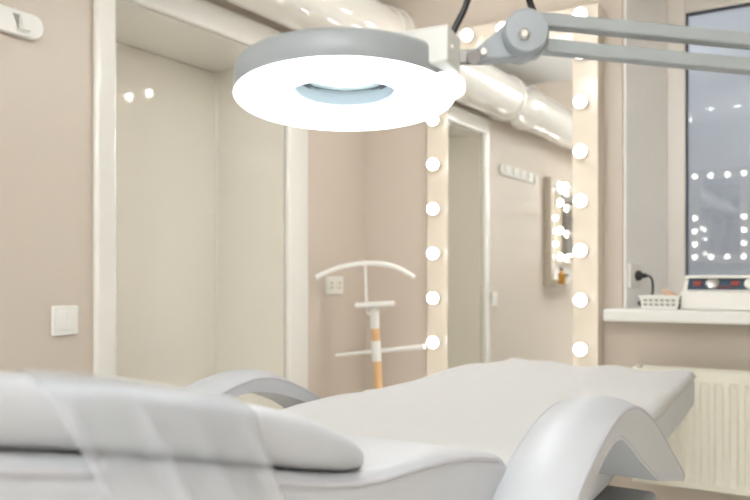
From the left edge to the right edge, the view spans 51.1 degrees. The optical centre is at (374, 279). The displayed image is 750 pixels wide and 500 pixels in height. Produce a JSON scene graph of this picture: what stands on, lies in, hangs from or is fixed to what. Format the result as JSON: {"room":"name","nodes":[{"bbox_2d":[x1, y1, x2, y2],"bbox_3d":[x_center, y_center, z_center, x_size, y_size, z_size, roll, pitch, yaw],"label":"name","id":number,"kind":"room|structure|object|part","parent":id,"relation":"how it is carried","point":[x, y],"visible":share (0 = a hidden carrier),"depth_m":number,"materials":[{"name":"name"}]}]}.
{"room":"beauty treatment room","nodes":[
{"label":"beauty treatment room","id":0,"kind":"room"},
{"bbox_2d":[0,0,365,398],"bbox_3d":[-1.550,-0.275,1.466,0.400,2.650,5.030,0,0,32],"label":"wall","id":1,"kind":"structure","parent":0,"point":[46,82],"depth_m":2.19,"materials":[{"name":"beige paint"}]},
{"bbox_2d":[0,4,43,39],"bbox_3d":[-1.054,-0.671,1.846,0.033,0.066,0.620,0,0,32],"label":"rail","id":2,"kind":"object","parent":1,"relation":"attached to","point":[15,22],"visible":1,"depth_m":2.04,"materials":[{"name":"white plastic"}]},
{"bbox_2d":[51,305,77,335],"bbox_3d":[-0.858,0.112,2.175,0.014,0.082,0.082,0,0,32],"label":"light switch","id":3,"kind":"object","parent":1,"relation":"attached to","point":[64,319],"visible":1,"depth_m":2.17,"materials":[{"name":"white plastic"}]},
{"bbox_2d":[93,0,308,409],"bbox_3d":[-0.702,0.054,2.785,0.414,1.992,1.011,0,0,32],"label":"door","id":4,"kind":"structure","parent":1,"relation":"in","point":[201,200],"depth_m":3.00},
{"bbox_3d":[-0.549,-0.891,2.664,0.025,0.099,0.847,0,0,32],"label":"head casing","id":5,"kind":"part","parent":4,"relation":"part of","materials":[{"name":"white wood"}]},
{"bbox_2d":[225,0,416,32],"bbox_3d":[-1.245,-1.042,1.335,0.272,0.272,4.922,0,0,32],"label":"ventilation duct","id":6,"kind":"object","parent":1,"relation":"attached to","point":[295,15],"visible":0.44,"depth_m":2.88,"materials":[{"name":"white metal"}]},
{"bbox_2d":[325,276,342,293],"bbox_3d":[-0.169,0.022,3.270,0.014,0.074,0.120,0,0,32],"label":"wall socket","id":7,"kind":"object","parent":1,"relation":"attached to","point":[333,284],"visible":1,"depth_m":3.26,"materials":[{"name":"white plastic"}]},
{"bbox_2d":[328,280,334,290],"bbox_3d":[-0.181,0.022,3.243,0.004,0.046,0.046,0,0,32],"label":"outlet","id":8,"kind":"object","parent":7,"relation":"attached to","point":[331,283],"depth_m":3.24,"materials":[{"name":"white plastic"}]},
{"bbox_2d":[336,280,342,290],"bbox_3d":[-0.150,0.022,3.292,0.004,0.046,0.046,0,0,32],"label":"outlet","id":9,"kind":"object","parent":7,"relation":"attached to","point":[339,283],"depth_m":3.29,"materials":[{"name":"white plastic"}]},
{"bbox_2d":[366,0,749,499],"bbox_3d":[1.396,-0.275,2.773,3.993,2.650,0.320,0,0,32],"label":"wall","id":10,"kind":"structure","parent":0,"point":[396,158],"depth_m":3.33,"materials":[{"name":"beige paint"}]},
{"bbox_2d":[427,3,603,375],"bbox_3d":[0.517,-0.155,3.053,0.707,1.710,0.141,0,0,32],"label":"vanity mirror","id":11,"kind":"object","parent":10,"relation":"attached to","point":[515,163],"visible":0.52,"depth_m":3.02,"materials":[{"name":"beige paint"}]},
{"bbox_3d":[0.229,0.252,3.167,0.046,0.046,0.028,0,0,32],"label":"light bulb","id":12,"kind":"part","parent":11,"relation":"part of","materials":[{"name":"white glass"}]},
{"bbox_3d":[0.229,0.073,3.167,0.046,0.046,0.028,0,0,32],"label":"light bulb","id":13,"kind":"part","parent":11,"relation":"part of","materials":[{"name":"white glass"}]},
{"bbox_3d":[0.229,-0.107,3.167,0.046,0.046,0.028,0,0,32],"label":"light bulb","id":14,"kind":"part","parent":11,"relation":"part of","materials":[{"name":"white glass"}]},
{"bbox_3d":[0.229,-0.288,3.167,0.046,0.046,0.028,0,0,32],"label":"light bulb","id":15,"kind":"part","parent":11,"relation":"part of","materials":[{"name":"white glass"}]},
{"bbox_3d":[0.229,-0.468,3.167,0.046,0.046,0.028,0,0,32],"label":"light bulb","id":16,"kind":"part","parent":11,"relation":"part of","materials":[{"name":"white glass"}]},
{"bbox_3d":[0.229,-0.648,3.167,0.046,0.046,0.028,0,0,32],"label":"light bulb","id":17,"kind":"part","parent":11,"relation":"part of","materials":[{"name":"white glass"}]},
{"bbox_3d":[0.357,-0.965,3.087,0.046,0.046,0.028,0,0,32],"label":"light bulb","id":18,"kind":"part","parent":11,"relation":"part of","materials":[{"name":"white glass"}]},
{"bbox_3d":[0.484,-0.965,3.006,0.046,0.046,0.028,0,0,32],"label":"light bulb","id":19,"kind":"part","parent":11,"relation":"part of","materials":[{"name":"white glass"}]},
{"bbox_2d":[448,33,571,368],"bbox_3d":[0.517,-0.157,3.053,0.515,1.522,0.008,0,0,32],"label":"mirror glass","id":20,"kind":"object","parent":11,"relation":"attached to","point":[510,128],"depth_m":3.04,"materials":[{"name":"beige mirror"}]},
{"bbox_3d":[0.741,0.252,2.845,0.046,0.046,0.028,0,0,32],"label":"light bulb","id":21,"kind":"part","parent":11,"relation":"part of","materials":[{"name":"white glass"}]},
{"bbox_3d":[0.741,0.073,2.845,0.046,0.046,0.028,0,0,32],"label":"light bulb","id":22,"kind":"part","parent":11,"relation":"part of","materials":[{"name":"white glass"}]},
{"bbox_3d":[0.741,-0.107,2.845,0.046,0.046,0.028,0,0,32],"label":"light bulb","id":23,"kind":"part","parent":11,"relation":"part of","materials":[{"name":"white glass"}]},
{"bbox_3d":[0.741,-0.288,2.845,0.046,0.046,0.028,0,0,32],"label":"light bulb","id":24,"kind":"part","parent":11,"relation":"part of","materials":[{"name":"white glass"}]},
{"bbox_3d":[0.741,-0.468,2.845,0.046,0.046,0.028,0,0,32],"label":"light bulb","id":25,"kind":"part","parent":11,"relation":"part of","materials":[{"name":"white glass"}]},
{"bbox_3d":[0.741,-0.648,2.845,0.046,0.046,0.028,0,0,32],"label":"light bulb","id":26,"kind":"part","parent":11,"relation":"part of","materials":[{"name":"white glass"}]},
{"bbox_3d":[0.741,-0.965,2.845,0.046,0.046,0.028,0,0,32],"label":"light bulb","id":27,"kind":"part","parent":11,"relation":"part of","materials":[{"name":"white glass"}]},
{"bbox_2d":[629,263,640,287],"bbox_3d":[0.971,-0.016,2.926,0.080,0.090,0.012,0,0,-42],"label":"socket","id":28,"kind":"object","parent":10,"relation":"attached to","point":[633,283],"visible":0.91,"depth_m":2.91,"materials":[{"name":"white plastic"}]},
{"bbox_2d":[635,271,653,306],"bbox_3d":[1.030,0.033,2.951,0.070,0.136,0.250,0,0,32],"label":"plug","id":29,"kind":"object","parent":28,"relation":"in","point":[639,275],"visible":0.58,"depth_m":2.89,"materials":[{"name":"black plastic"}]},
{"bbox_2d":[624,0,666,307],"bbox_3d":[1.030,-0.513,2.994,0.294,1.233,0.019,0,0,-40],"label":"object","id":30,"kind":"structure","parent":10,"relation":"attached to","point":[645,87],"depth_m":2.98,"materials":[{"name":"white paint"}]},
{"bbox_2d":[603,0,749,324],"bbox_3d":[1.551,-0.490,2.610,1.437,1.270,0.520,0,0,32],"label":"window","id":31,"kind":"structure","parent":10,"relation":"in","point":[678,12],"depth_m":3.05,"materials":[{"name":"plastic"}]},
{"bbox_2d":[638,295,681,308],"bbox_3d":[1.022,0.078,2.790,0.140,0.048,0.118,0,0,32],"label":"storage basket","id":32,"kind":"object","parent":31,"relation":"on","point":[647,301],"visible":0.8,"depth_m":2.74,"materials":[{"name":"white plastic"}]},
{"bbox_2d":[661,289,677,295],"bbox_3d":[1.044,0.053,2.769,0.063,0.040,0.061,0,0,32],"label":"sponge","id":33,"kind":"object","parent":32,"relation":"on","point":[664,291],"visible":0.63,"depth_m":2.75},
{"bbox_3d":[1.540,0.124,2.593,1.437,0.042,0.480,0,0,32],"label":"sill","id":34,"kind":"part","parent":31,"relation":"part of","materials":[{"name":"white plastic"}]},
{"bbox_3d":[1.693,-0.516,2.773,1.252,1.174,0.063,0,0,32],"label":"sash","id":35,"kind":"part","parent":31,"relation":"part of","materials":[{"name":"plastic"}]},
{"bbox_2d":[680,275,749,310],"bbox_3d":[1.314,0.043,2.702,0.456,0.118,0.228,0,0,32],"label":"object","id":36,"kind":"object","parent":31,"relation":"on","point":[700,292],"visible":1,"depth_m":2.69,"materials":[{"name":"white plastic"}]},
{"bbox_3d":[1.329,-0.011,2.726,0.450,0.012,0.170,0,0,32],"label":"lid","id":37,"kind":"part","parent":36,"relation":"part of","materials":[{"name":"white plastic"}]},
{"bbox_3d":[1.283,0.014,2.652,0.425,0.039,0.032,0,0,32],"label":"control panel","id":38,"kind":"part","parent":36,"relation":"part of","materials":[{"name":"plastic"}]},
{"bbox_2d":[632,364,749,496],"bbox_3d":[1.397,0.501,2.498,1.098,0.398,0.141,0,0,32],"label":"radiator","id":39,"kind":"object","parent":10,"relation":"attached to","point":[711,444],"visible":0.53,"depth_m":2.59,"materials":[{"name":"white metal"}]},
{"bbox_2d":[635,365,749,384],"bbox_3d":[1.386,0.321,2.480,1.094,0.036,0.096,0,0,32],"label":"grille","id":40,"kind":"object","parent":39,"relation":"attached to","point":[704,376],"depth_m":2.61,"materials":[{"name":"white metal"}]},
{"bbox_3d":[1.362,0.690,2.443,1.094,0.021,0.006,0,0,32],"label":"rail","id":41,"kind":"part","parent":39,"relation":"part of","materials":[{"name":"white metal"}]},
{"bbox_3d":[1.366,0.509,2.449,1.074,0.342,0.020,0,0,32],"label":"panel","id":42,"kind":"part","parent":39,"relation":"part of","materials":[{"name":"white metal"}]},
{"bbox_3d":[0.064,1.100,0.657,3.993,0.100,5.380,0,0,32],"label":"floor","id":43,"kind":"structure","parent":0,"visible":0},
{"bbox_2d":[0,369,693,499],"bbox_3d":[-0.022,0.505,1.364,0.882,1.089,2.785,0,0,32],"label":"bed","id":44,"kind":"object","parent":43,"relation":"on","point":[61,438],"visible":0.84,"depth_m":0.66,"materials":[{"name":"white leather"}]},
{"bbox_2d":[4,367,232,499],"bbox_3d":[-0.139,0.160,0.536,0.160,0.214,0.190,0,0,32],"label":"plastic cover","id":45,"kind":"object","parent":44,"relation":"on","point":[129,380],"visible":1,"depth_m":0.58,"materials":[{"name":"clear plastic"}]},
{"bbox_3d":[-0.284,0.311,1.670,0.110,0.242,0.811,0,0,32],"label":"armrest","id":46,"kind":"part","parent":44,"relation":"part of","materials":[{"name":"white leather"}]},
{"bbox_2d":[0,433,505,499],"bbox_3d":[-0.429,0.174,0.716,0.670,0.326,1.255,0,0,32],"label":"cushion","id":47,"kind":"object","parent":44,"relation":"on","point":[33,466],"depth_m":0.61,"materials":[{"name":"white leather"}]},
{"bbox_2d":[280,358,695,464],"bbox_3d":[0.320,0.281,1.906,0.710,0.041,1.506,0,0,32],"label":"cushion","id":48,"kind":"object","parent":44,"relation":"on","point":[487,407],"visible":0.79,"depth_m":1.81,"materials":[{"name":"white leather"}]},
{"bbox_3d":[0.338,0.299,1.212,0.110,0.242,0.812,0,0,32],"label":"armrest","id":49,"kind":"part","parent":44,"relation":"part of","materials":[{"name":"white leather"}]},
{"bbox_3d":[0.044,0.362,1.467,0.644,0.125,0.670,0,0,32],"label":"seat","id":50,"kind":"part","parent":44,"relation":"part of","materials":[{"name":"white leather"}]},
{"bbox_2d":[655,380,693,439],"bbox_3d":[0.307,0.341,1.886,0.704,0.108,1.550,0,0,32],"label":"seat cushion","id":51,"kind":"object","parent":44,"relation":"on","point":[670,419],"depth_m":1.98,"materials":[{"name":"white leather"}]},
{"bbox_2d":[314,261,424,388],"bbox_3d":[0.005,0.485,3.163,0.356,1.128,0.371,0,0,32],"label":"stand","id":52,"kind":"object","parent":43,"relation":"on","point":[376,350],"visible":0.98,"depth_m":3.18,"materials":[{"name":"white wood"}]},
{"bbox_3d":[-0.027,0.043,3.200,0.041,0.214,0.013,0,0,0],"label":"hanger stem","id":53,"kind":"part","parent":52,"relation":"part of","materials":[{"name":"white plastic"}]},
{"bbox_2d":[354,301,394,307],"bbox_3d":[-0.001,0.099,3.200,0.164,0.026,0.110,0,0,0],"label":"tray","id":54,"kind":"object","parent":52,"relation":"on","point":[366,304],"depth_m":3.15,"materials":[{"name":"white plastic"}]},
{"bbox_2d":[233,0,749,130],"bbox_3d":[0.345,0.352,0.881,0.983,1.394,0.389,0,0,6],"label":"lamp","id":55,"kind":"object","parent":43,"relation":"on","point":[326,78],"visible":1,"depth_m":0.83,"materials":[{"name":"plastic"}]},
{"bbox_2d":[233,56,453,130],"bbox_3d":[-0.033,-0.198,0.850,0.238,0.031,0.237,0,0,32],"label":"diffuser","id":56,"kind":"object","parent":55,"relation":"attached to","point":[331,93],"depth_m":0.83,"materials":[{"name":"white plastic"}]},
{"bbox_3d":[0.141,-0.260,0.850,0.091,0.051,0.024,0,0,0],"label":"joint plate","id":57,"kind":"part","parent":55,"relation":"part of","materials":[{"name":"plastic"}]},
{"bbox_3d":[0.159,-0.262,0.848,0.049,0.049,0.052,0,0,0],"label":"joint knob","id":58,"kind":"part","parent":55,"relation":"part of","materials":[{"name":"plastic"}]}
]}

